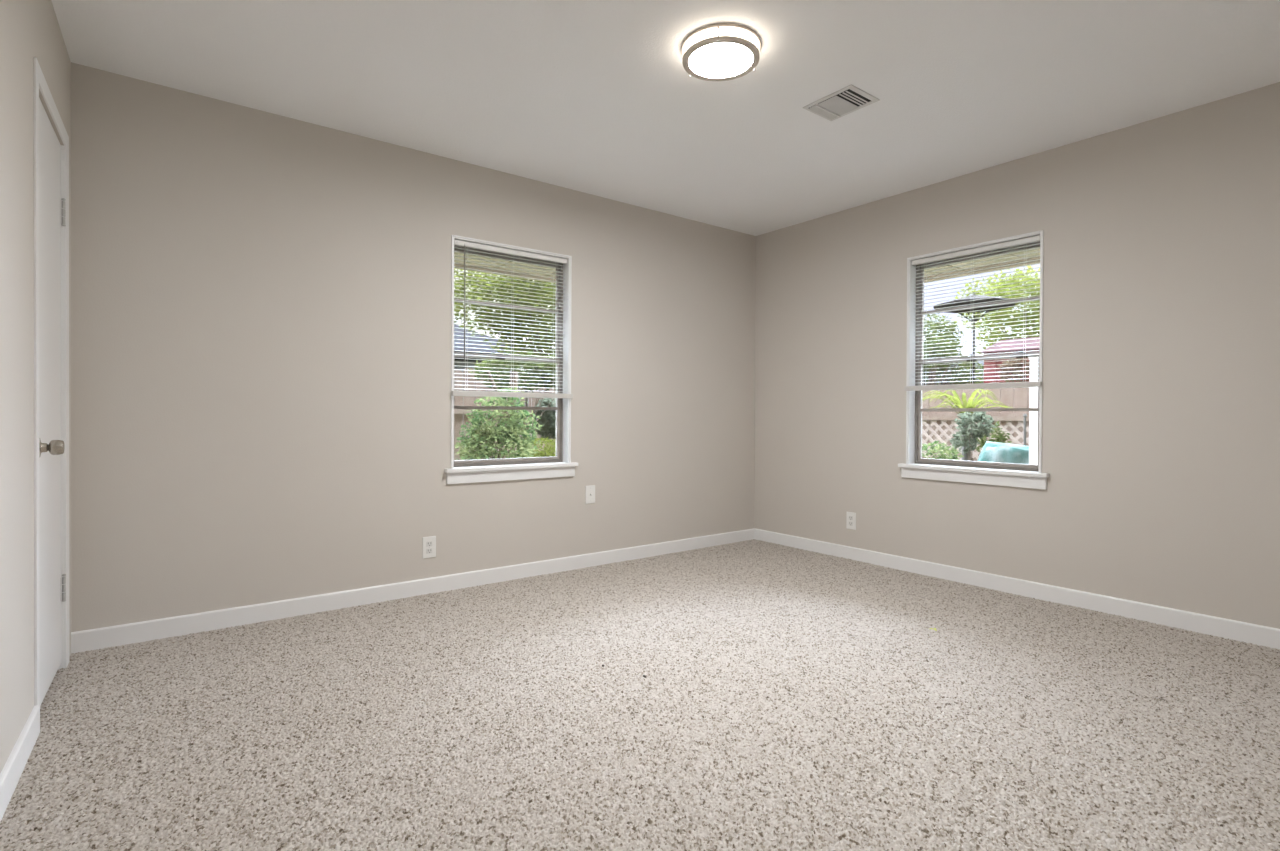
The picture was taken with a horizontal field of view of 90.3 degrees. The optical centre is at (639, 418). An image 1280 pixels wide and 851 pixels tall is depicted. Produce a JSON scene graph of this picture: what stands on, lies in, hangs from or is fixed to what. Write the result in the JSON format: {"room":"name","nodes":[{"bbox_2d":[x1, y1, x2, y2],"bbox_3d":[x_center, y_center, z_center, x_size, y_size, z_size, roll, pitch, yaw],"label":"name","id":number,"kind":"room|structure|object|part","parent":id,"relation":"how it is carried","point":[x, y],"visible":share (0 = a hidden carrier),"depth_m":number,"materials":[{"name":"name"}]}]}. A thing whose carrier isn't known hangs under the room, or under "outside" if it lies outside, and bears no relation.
{"room":"empty bedroom","nodes":[
{"label":"empty bedroom","id":0,"kind":"room"},
{"bbox_2d":[0,0,70,772],"bbox_3d":[-1.216,-0.210,0.937,0.140,2.590,4.073,0,0,-36],"label":"wall","id":1,"kind":"structure","parent":0,"point":[29,29],"depth_m":1.78,"materials":[{"name":"beige paint"}]},
{"bbox_2d":[0,705,39,822],"bbox_3d":[-0.925,0.954,0.663,0.013,0.107,3.239,0,0,-36],"label":"baseboard","id":2,"kind":"structure","parent":1,"relation":"attached to","point":[14,766],"depth_m":1.73,"materials":[{"name":"white wood"}]},
{"bbox_2d":[33,57,68,705],"bbox_3d":[-2.094,-0.068,2.239,0.055,2.102,0.700,0,0,-36],"label":"trim","id":3,"kind":"structure","parent":1,"relation":"attached to","point":[40,83],"depth_m":2.46,"materials":[{"name":"white wood"}]},
{"bbox_3d":[-1.901,-0.065,1.972,0.055,2.102,0.043,0,0,-37],"label":"jamb casing","id":4,"kind":"part","parent":3,"relation":"part of","materials":[{"name":"white wood"}]},
{"bbox_3d":[-2.059,-1.089,2.233,0.007,0.059,0.578,0,0,-36],"label":"head casing","id":5,"kind":"part","parent":3,"relation":"part of","materials":[{"name":"white wood"}]},
{"bbox_3d":[-2.275,-0.070,2.491,0.057,2.102,0.079,0,0,-37],"label":"jamb casing","id":6,"kind":"part","parent":3,"relation":"part of","materials":[{"name":"white wood"}]},
{"bbox_2d":[39,98,65,705],"bbox_3d":[-2.068,-0.054,2.237,0.106,2.004,0.580,0,0,-37],"label":"door","id":7,"kind":"structure","parent":1,"relation":"in","point":[51,444],"depth_m":2.25,"materials":[{"name":"white paint"}]},
{"bbox_3d":[-1.893,0.092,2.066,0.035,0.049,0.049,0,0,-37],"label":"knob","id":8,"kind":"part","parent":7,"relation":"part of","materials":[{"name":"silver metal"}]},
{"bbox_2d":[71,62,755,631],"bbox_3d":[-0.835,-0.076,3.894,4.643,2.990,0.170,0,0,-37],"label":"wall","id":9,"kind":"structure","parent":0,"point":[261,300],"depth_m":3.21,"materials":[{"name":"beige paint"}]},
{"bbox_2d":[71,528,754,653],"bbox_3d":[-0.712,0.936,3.882,4.123,0.107,0.013,0,0,-37],"label":"baseboard","id":10,"kind":"structure","parent":9,"relation":"attached to","point":[117,635],"depth_m":3.30,"materials":[{"name":"white wood"}]},
{"bbox_2d":[423,536,435,558],"bbox_3d":[-1.169,0.712,3.534,0.074,0.118,0.009,0,0,-37],"label":"wall outlet","id":11,"kind":"object","parent":9,"relation":"attached to","point":[429,543],"visible":1,"depth_m":3.53,"materials":[{"name":"white plastic"}]},
{"bbox_2d":[454,252,555,282],"bbox_3d":[-1.027,-1.084,4.211,6.023,0.100,0.580,0,0,-37],"label":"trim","id":12,"kind":"structure","parent":9,"relation":"attached to","point":[455,253],"depth_m":4.47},
{"bbox_2d":[444,235,577,483],"bbox_3d":[-0.783,-0.338,3.878,0.862,1.410,0.165,0,0,-37],"label":"window","id":13,"kind":"structure","parent":9,"relation":"in","point":[560,465],"depth_m":3.97,"materials":[{"name":"beige metal"}]},
{"bbox_3d":[-0.823,-0.687,3.929,0.720,0.646,0.018,0,0,-37],"label":"sash","id":14,"kind":"part","parent":13,"relation":"part of","materials":[{"name":"beige metal"}]},
{"bbox_3d":[-0.811,-0.065,3.914,0.720,0.651,0.020,0,0,-37],"label":"sash","id":15,"kind":"part","parent":13,"relation":"part of","materials":[{"name":"beige metal"}]},
{"bbox_3d":[-0.774,0.290,3.866,0.862,0.022,0.125,0,0,-37],"label":"sill","id":16,"kind":"part","parent":13,"relation":"part of","materials":[{"name":"white wood"}]},
{"bbox_2d":[452,240,572,398],"bbox_3d":[-0.760,-0.576,3.848,0.790,0.891,0.072,0,0,-37],"label":"window blind","id":17,"kind":"object","parent":13,"relation":"attached to","point":[464,244],"visible":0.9,"depth_m":3.83,"materials":[{"name":"white plastic"}]},
{"bbox_3d":[-0.996,-0.571,3.678,0.001,0.847,0.001,0,0,-37],"label":"ladder cord","id":18,"kind":"part","parent":17,"relation":"part of","materials":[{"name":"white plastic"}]},
{"bbox_3d":[-0.782,-0.571,3.876,0.001,0.847,0.001,0,0,-37],"label":"ladder cord","id":19,"kind":"part","parent":17,"relation":"part of","materials":[{"name":"white fabric"}]},
{"bbox_3d":[-0.761,-0.145,3.848,0.790,0.029,0.068,0,0,-37],"label":"rail","id":20,"kind":"part","parent":17,"relation":"part of","materials":[{"name":"white plastic"}]},
{"bbox_3d":[-0.766,-0.571,3.854,0.001,0.847,0.001,0,0,-37],"label":"ladder cord","id":21,"kind":"part","parent":17,"relation":"part of","materials":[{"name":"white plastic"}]},
{"bbox_3d":[-0.551,-0.571,4.052,0.001,0.847,0.001,0,0,-37],"label":"ladder cord","id":22,"kind":"part","parent":17,"relation":"part of","materials":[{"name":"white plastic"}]},
{"bbox_3d":[-0.535,-0.571,4.030,0.001,0.847,0.001,0,0,-37],"label":"ladder cord","id":23,"kind":"part","parent":17,"relation":"part of","materials":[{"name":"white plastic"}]},
{"bbox_2d":[585,485,594,503],"bbox_3d":[-0.323,0.495,4.173,0.074,0.118,0.016,0,0,-37],"label":"wall plate","id":24,"kind":"object","parent":9,"relation":"attached to","point":[590,490],"visible":1,"depth_m":4.17,"materials":[{"name":"white plastic"}]},
{"bbox_2d":[0,539,1279,850],"bbox_3d":[0.462,0.986,2.228,4.267,0.020,4.072,0,0,-37],"label":"floor","id":25,"kind":"structure","parent":0,"point":[789,698],"depth_m":2.03,"materials":[{"name":"carpet"}]},
{"bbox_2d":[51,0,1279,235],"bbox_3d":[0.397,-1.506,2.156,4.793,0.100,4.408,0,0,-37],"label":"ceiling","id":26,"kind":"structure","parent":0,"point":[594,97],"depth_m":2.71,"materials":[{"name":"paint"}]},
{"bbox_2d":[681,23,760,80],"bbox_3d":[0.317,-1.426,2.496,0.308,0.062,0.308,0,0,-37],"label":"ceiling light","id":27,"kind":"object","parent":26,"relation":"attached to","point":[720,51],"visible":1,"depth_m":2.45,"materials":[{"name":"white glass"}]},
{"bbox_2d":[685,28,756,50],"bbox_3d":[0.317,-1.429,2.496,0.281,0.034,0.281,0,0,-37],"label":"diffuser","id":28,"kind":"object","parent":27,"relation":"attached to","point":[705,39],"depth_m":2.38,"materials":[{"name":"white glass"}]},
{"bbox_2d":[689,43,752,76],"bbox_3d":[0.317,-1.406,2.496,0.251,0.002,0.251,0,0,22],"label":"diffuser","id":29,"kind":"object","parent":27,"relation":"attached to","point":[706,59],"depth_m":2.50,"materials":[{"name":"white glass"}]},
{"bbox_2d":[803,84,879,120],"bbox_3d":[0.927,-1.452,2.942,0.220,0.013,0.263,0,0,-37],"label":"ceiling vent","id":30,"kind":"object","parent":26,"relation":"in","point":[849,99],"visible":1,"depth_m":2.93,"materials":[{"name":"white metal"}]},
{"bbox_2d":[924,247,1039,282],"bbox_3d":[3.055,-1.060,3.100,0.580,0.100,7.238,0,0,-37],"label":"eave","id":31,"kind":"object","parent":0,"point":[1038,249],"depth_m":4.33},
{"bbox_2d":[754,82,1279,628],"bbox_3d":[2.280,-0.061,3.499,0.170,2.990,4.238,0,0,-37],"label":"wall","id":32,"kind":"structure","parent":0,"point":[1161,363],"depth_m":3.27,"materials":[{"name":"beige paint"}]},
{"bbox_2d":[846,512,855,529],"bbox_3d":[1.465,0.706,4.420,0.009,0.118,0.074,0,0,-37],"label":"wall outlet","id":33,"kind":"object","parent":32,"relation":"attached to","point":[850,516],"visible":1,"depth_m":4.42,"materials":[{"name":"white plastic"}]},
{"bbox_2d":[898,230,1048,489],"bbox_3d":[1.990,-0.326,3.808,0.165,1.410,0.862,0,0,-37],"label":"window","id":34,"kind":"structure","parent":32,"relation":"in","point":[977,472],"depth_m":3.88,"materials":[{"name":"beige metal"}]},
{"bbox_2d":[904,235,1041,390],"bbox_3d":[1.962,-0.593,3.785,0.072,0.833,0.790,0,0,-37],"label":"window blind","id":35,"kind":"object","parent":34,"relation":"attached to","point":[1035,238],"visible":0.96,"depth_m":3.77,"materials":[{"name":"white plastic"}]},
{"bbox_3d":[1.969,-0.588,3.790,0.001,0.789,0.001,0,0,-37],"label":"ladder cord","id":36,"kind":"part","parent":35,"relation":"part of","materials":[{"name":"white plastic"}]},
{"bbox_3d":[1.959,-0.191,3.786,0.068,0.029,0.790,0,0,-37],"label":"rail","id":37,"kind":"part","parent":35,"relation":"part of","materials":[{"name":"white plastic"}]},
{"bbox_3d":[2.145,-0.586,3.559,0.001,0.789,0.001,0,0,-37],"label":"ladder cord","id":38,"kind":"part","parent":35,"relation":"part of","materials":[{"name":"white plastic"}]},
{"bbox_3d":[2.166,-0.586,3.576,0.001,0.789,0.001,0,0,-37],"label":"ladder cord","id":39,"kind":"part","parent":35,"relation":"part of","materials":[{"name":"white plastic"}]},
{"bbox_3d":[1.972,0.302,3.800,0.125,0.022,0.862,0,0,-37],"label":"sill","id":40,"kind":"part","parent":34,"relation":"part of","materials":[{"name":"white wood"}]},
{"bbox_3d":[2.024,-0.052,3.836,0.020,0.651,0.720,0,0,-37],"label":"sash","id":41,"kind":"part","parent":34,"relation":"part of","materials":[{"name":"beige metal"}]},
{"bbox_3d":[2.045,-0.675,3.847,0.018,0.646,0.720,0,0,-37],"label":"sash","id":42,"kind":"part","parent":34,"relation":"part of","materials":[{"name":"beige metal"}]},
{"bbox_2d":[754,529,1279,648],"bbox_3d":[2.155,0.950,3.512,0.013,0.107,4.055,0,0,-37],"label":"baseboard","id":43,"kind":"structure","parent":32,"relation":"attached to","point":[1260,635],"depth_m":3.41,"materials":[{"name":"white wood"}]},
{"label":"outside","id":44,"kind":"structure","parent":0,"visible":0},
{"bbox_3d":[4.504,1.430,22.947,55.000,0.200,59.000,0,0,-37],"label":"ground","id":45,"kind":"structure","parent":44,"visible":0},
{"bbox_2d":[454,324,531,458],"bbox_3d":[-8.939,-1.046,13.611,11.100,4.750,8.300,0,0,-37],"label":"house","id":46,"kind":"structure","parent":45,"relation":"on","point":[482,344],"depth_m":13.09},
{"bbox_2d":[454,386,542,459],"bbox_3d":[-1.343,0.542,6.030,0.868,1.726,0.755,0,0,-37],"label":"bush","id":47,"kind":"object","parent":45,"relation":"on","point":[485,434],"visible":0.73,"depth_m":5.93,"materials":[{"name":"green plant"}]},
{"bbox_2d":[487,370,517,457],"bbox_3d":[-1.444,0.448,6.653,0.326,1.907,0.105,0,0,-19],"label":"trunk","id":48,"kind":"object","parent":45,"relation":"on","point":[514,375],"visible":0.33,"depth_m":6.66,"materials":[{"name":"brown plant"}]},
{"bbox_2d":[454,268,555,374],"bbox_3d":[-1.855,-0.944,11.524,3.134,4.630,3.516,0,0,-37],"label":"tree","id":49,"kind":"object","parent":45,"relation":"on","point":[516,343],"visible":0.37,"depth_m":11.05,"materials":[{"name":"green plant"}]},
{"bbox_2d":[454,368,555,460],"bbox_3d":[-1.934,0.365,8.137,3.635,2.010,0.059,0,0,-29],"label":"fence","id":50,"kind":"object","parent":45,"relation":"on","point":[460,418],"visible":0.05,"depth_m":8.02,"materials":[{"name":"brown wood"}]},
{"bbox_3d":[-1.927,-0.105,8.126,3.635,0.090,0.040,0,0,-29],"label":"rail","id":51,"kind":"part","parent":50,"relation":"part of","materials":[{"name":"brown wood"}]},
{"bbox_2d":[468,349,555,437],"bbox_3d":[-1.245,0.302,7.338,1.539,2.192,0.764,0,0,-37],"label":"bush","id":52,"kind":"object","parent":45,"relation":"on","point":[495,377],"visible":0.55,"depth_m":7.12,"materials":[{"name":"green plant"}]},
{"bbox_2d":[512,366,528,453],"bbox_3d":[-1.490,0.343,7.898,0.276,2.102,0.120,0,0,-37],"label":"trunk","id":53,"kind":"object","parent":45,"relation":"on","point":[517,366],"visible":0.02,"depth_m":7.95,"materials":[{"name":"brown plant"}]},
{"bbox_2d":[517,437,555,457],"bbox_3d":[-1.105,0.796,7.096,0.765,1.207,0.554,0,0,-37],"label":"hedge","id":54,"kind":"object","parent":45,"relation":"on","point":[547,452],"visible":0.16,"depth_m":7.03,"materials":[{"name":"green plant"}]},
{"bbox_2d":[532,398,555,456],"bbox_3d":[-1.164,0.552,8.078,0.498,1.684,0.364,0,0,-37],"label":"bush","id":55,"kind":"object","parent":45,"relation":"on","point":[548,418],"visible":0.62,"depth_m":7.97,"materials":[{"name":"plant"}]},
{"bbox_2d":[922,440,963,459],"bbox_3d":[2.913,0.814,6.394,0.428,1.212,0.647,0,0,-37],"label":"bush","id":56,"kind":"object","parent":45,"relation":"on","point":[946,450],"visible":0.12,"depth_m":6.27,"materials":[{"name":"green plant"}]},
{"bbox_2d":[922,314,983,384],"bbox_3d":[4.884,-0.194,10.576,1.628,3.195,1.387,0,0,-37],"label":"tree","id":57,"kind":"object","parent":45,"relation":"on","point":[979,373],"visible":0.49,"depth_m":10.37,"materials":[{"name":"green plant"}]},
{"bbox_2d":[922,354,983,385],"bbox_3d":[7.095,-0.354,17.738,6.000,3.450,7.200,0,0,-37],"label":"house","id":58,"kind":"structure","parent":45,"relation":"on","point":[979,362],"depth_m":14.04,"materials":[{"name":"white"}]},
{"bbox_2d":[922,389,1011,460],"bbox_3d":[3.502,0.545,6.823,0.961,1.749,0.992,0,0,-37],"label":"leaf plant","id":59,"kind":"object","parent":45,"relation":"on","point":[957,402],"visible":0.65,"depth_m":6.79,"materials":[{"name":"green plant"}]},
{"bbox_3d":[3.482,0.698,6.811,0.100,1.443,0.095,0,0,-37],"label":"stem","id":60,"kind":"part","parent":59,"relation":"part of","materials":[{"name":"grey plant"}]},
{"bbox_2d":[949,411,997,460],"bbox_3d":[3.375,0.660,6.454,0.437,1.523,0.360,0,0,32],"label":"bush","id":61,"kind":"object","parent":45,"relation":"on","point":[967,418],"visible":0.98,"depth_m":6.43,"materials":[{"name":"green plant"}]},
{"bbox_3d":[3.342,0.704,6.490,0.150,1.435,0.094,0,0,-37],"label":"stem","id":62,"kind":"part","parent":61,"relation":"part of","materials":[{"name":"green plant"}]},
{"bbox_2d":[933,292,1014,383],"bbox_3d":[4.555,-0.159,8.702,0.970,3.144,0.970,0,0,-15],"label":"patio umbrella","id":63,"kind":"object","parent":45,"relation":"on","point":[977,297],"visible":0.37,"depth_m":8.69,"materials":[{"name":"black fabric"}]},
{"bbox_2d":[922,382,1037,460],"bbox_3d":[4.097,0.471,8.099,0.060,1.848,3.300,0,0,-37],"label":"fence","id":64,"kind":"object","parent":45,"relation":"on","point":[1010,397],"visible":0.02,"depth_m":7.83,"materials":[{"name":"brown wood"}]},
{"bbox_3d":[4.092,-0.030,8.091,0.042,0.090,3.300,0,0,-37],"label":"rail","id":65,"kind":"part","parent":64,"relation":"part of","materials":[{"name":"brown wood"}]},
{"bbox_2d":[922,416,1037,459],"bbox_3d":[3.880,0.687,7.621,0.038,1.460,2.080,0,0,-37],"label":"lattice panel","id":66,"kind":"object","parent":45,"relation":"on","point":[1008,419],"visible":0.07,"depth_m":7.70,"materials":[{"name":"brown wood"}]},
{"bbox_3d":[3.880,0.687,7.621,0.038,1.460,2.080,0,0,-37],"label":"panel frame","id":67,"kind":"part","parent":66,"relation":"part of","materials":[{"name":"brown wood"}]},
{"bbox_2d":[976,421,1011,451],"bbox_3d":[3.810,0.720,6.886,0.342,1.401,0.399,0,0,-37],"label":"bush","id":68,"kind":"object","parent":45,"relation":"on","point":[1000,438],"visible":0.11,"depth_m":6.84,"materials":[{"name":"green plant"}]},
{"bbox_2d":[954,265,1039,361],"bbox_3d":[7.557,-0.771,12.119,2.621,4.353,3.228,0,0,10],"label":"tree","id":69,"kind":"object","parent":45,"relation":"on","point":[1031,305],"visible":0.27,"depth_m":12.05,"materials":[{"name":"green plant"}]},
{"bbox_2d":[978,441,1037,464],"bbox_3d":[3.226,0.808,5.499,0.960,1.219,0.920,0,0,-37],"label":"tarp","id":70,"kind":"object","parent":45,"relation":"on","point":[991,451],"visible":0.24,"depth_m":5.36,"materials":[{"name":"teal plastic"}]},
{"bbox_2d":[980,337,1039,445],"bbox_3d":[6.281,0.091,9.243,1.400,2.651,2.000,0,0,-37],"label":"garden shed","id":71,"kind":"object","parent":45,"relation":"on","point":[994,376],"visible":0.15,"depth_m":9.52,"materials":[{"name":"wood"}]},
{"bbox_2d":[996,358,1029,382],"bbox_3d":[5.118,0.252,8.615,0.807,2.327,0.532,0,0,14],"label":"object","id":72,"kind":"object","parent":45,"relation":"on","point":[1019,373],"visible":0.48,"depth_m":8.63,"materials":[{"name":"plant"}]},
{"bbox_2d":[1023,414,1026,445],"bbox_3d":[3.667,0.688,6.074,0.037,1.473,0.037,0,0,-15],"label":"stake","id":73,"kind":"object","parent":45,"relation":"on","point":[1024,415],"visible":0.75,"depth_m":6.06,"materials":[{"name":"grey metal"}]},
{"bbox_2d":[1029,357,1037,464],"bbox_3d":[2.812,0.478,4.557,0.052,1.904,0.052,0,0,-37],"label":"post","id":74,"kind":"object","parent":45,"relation":"on","point":[1033,415],"visible":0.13,"depth_m":4.54,"materials":[{"name":"white paint"}]}
]}

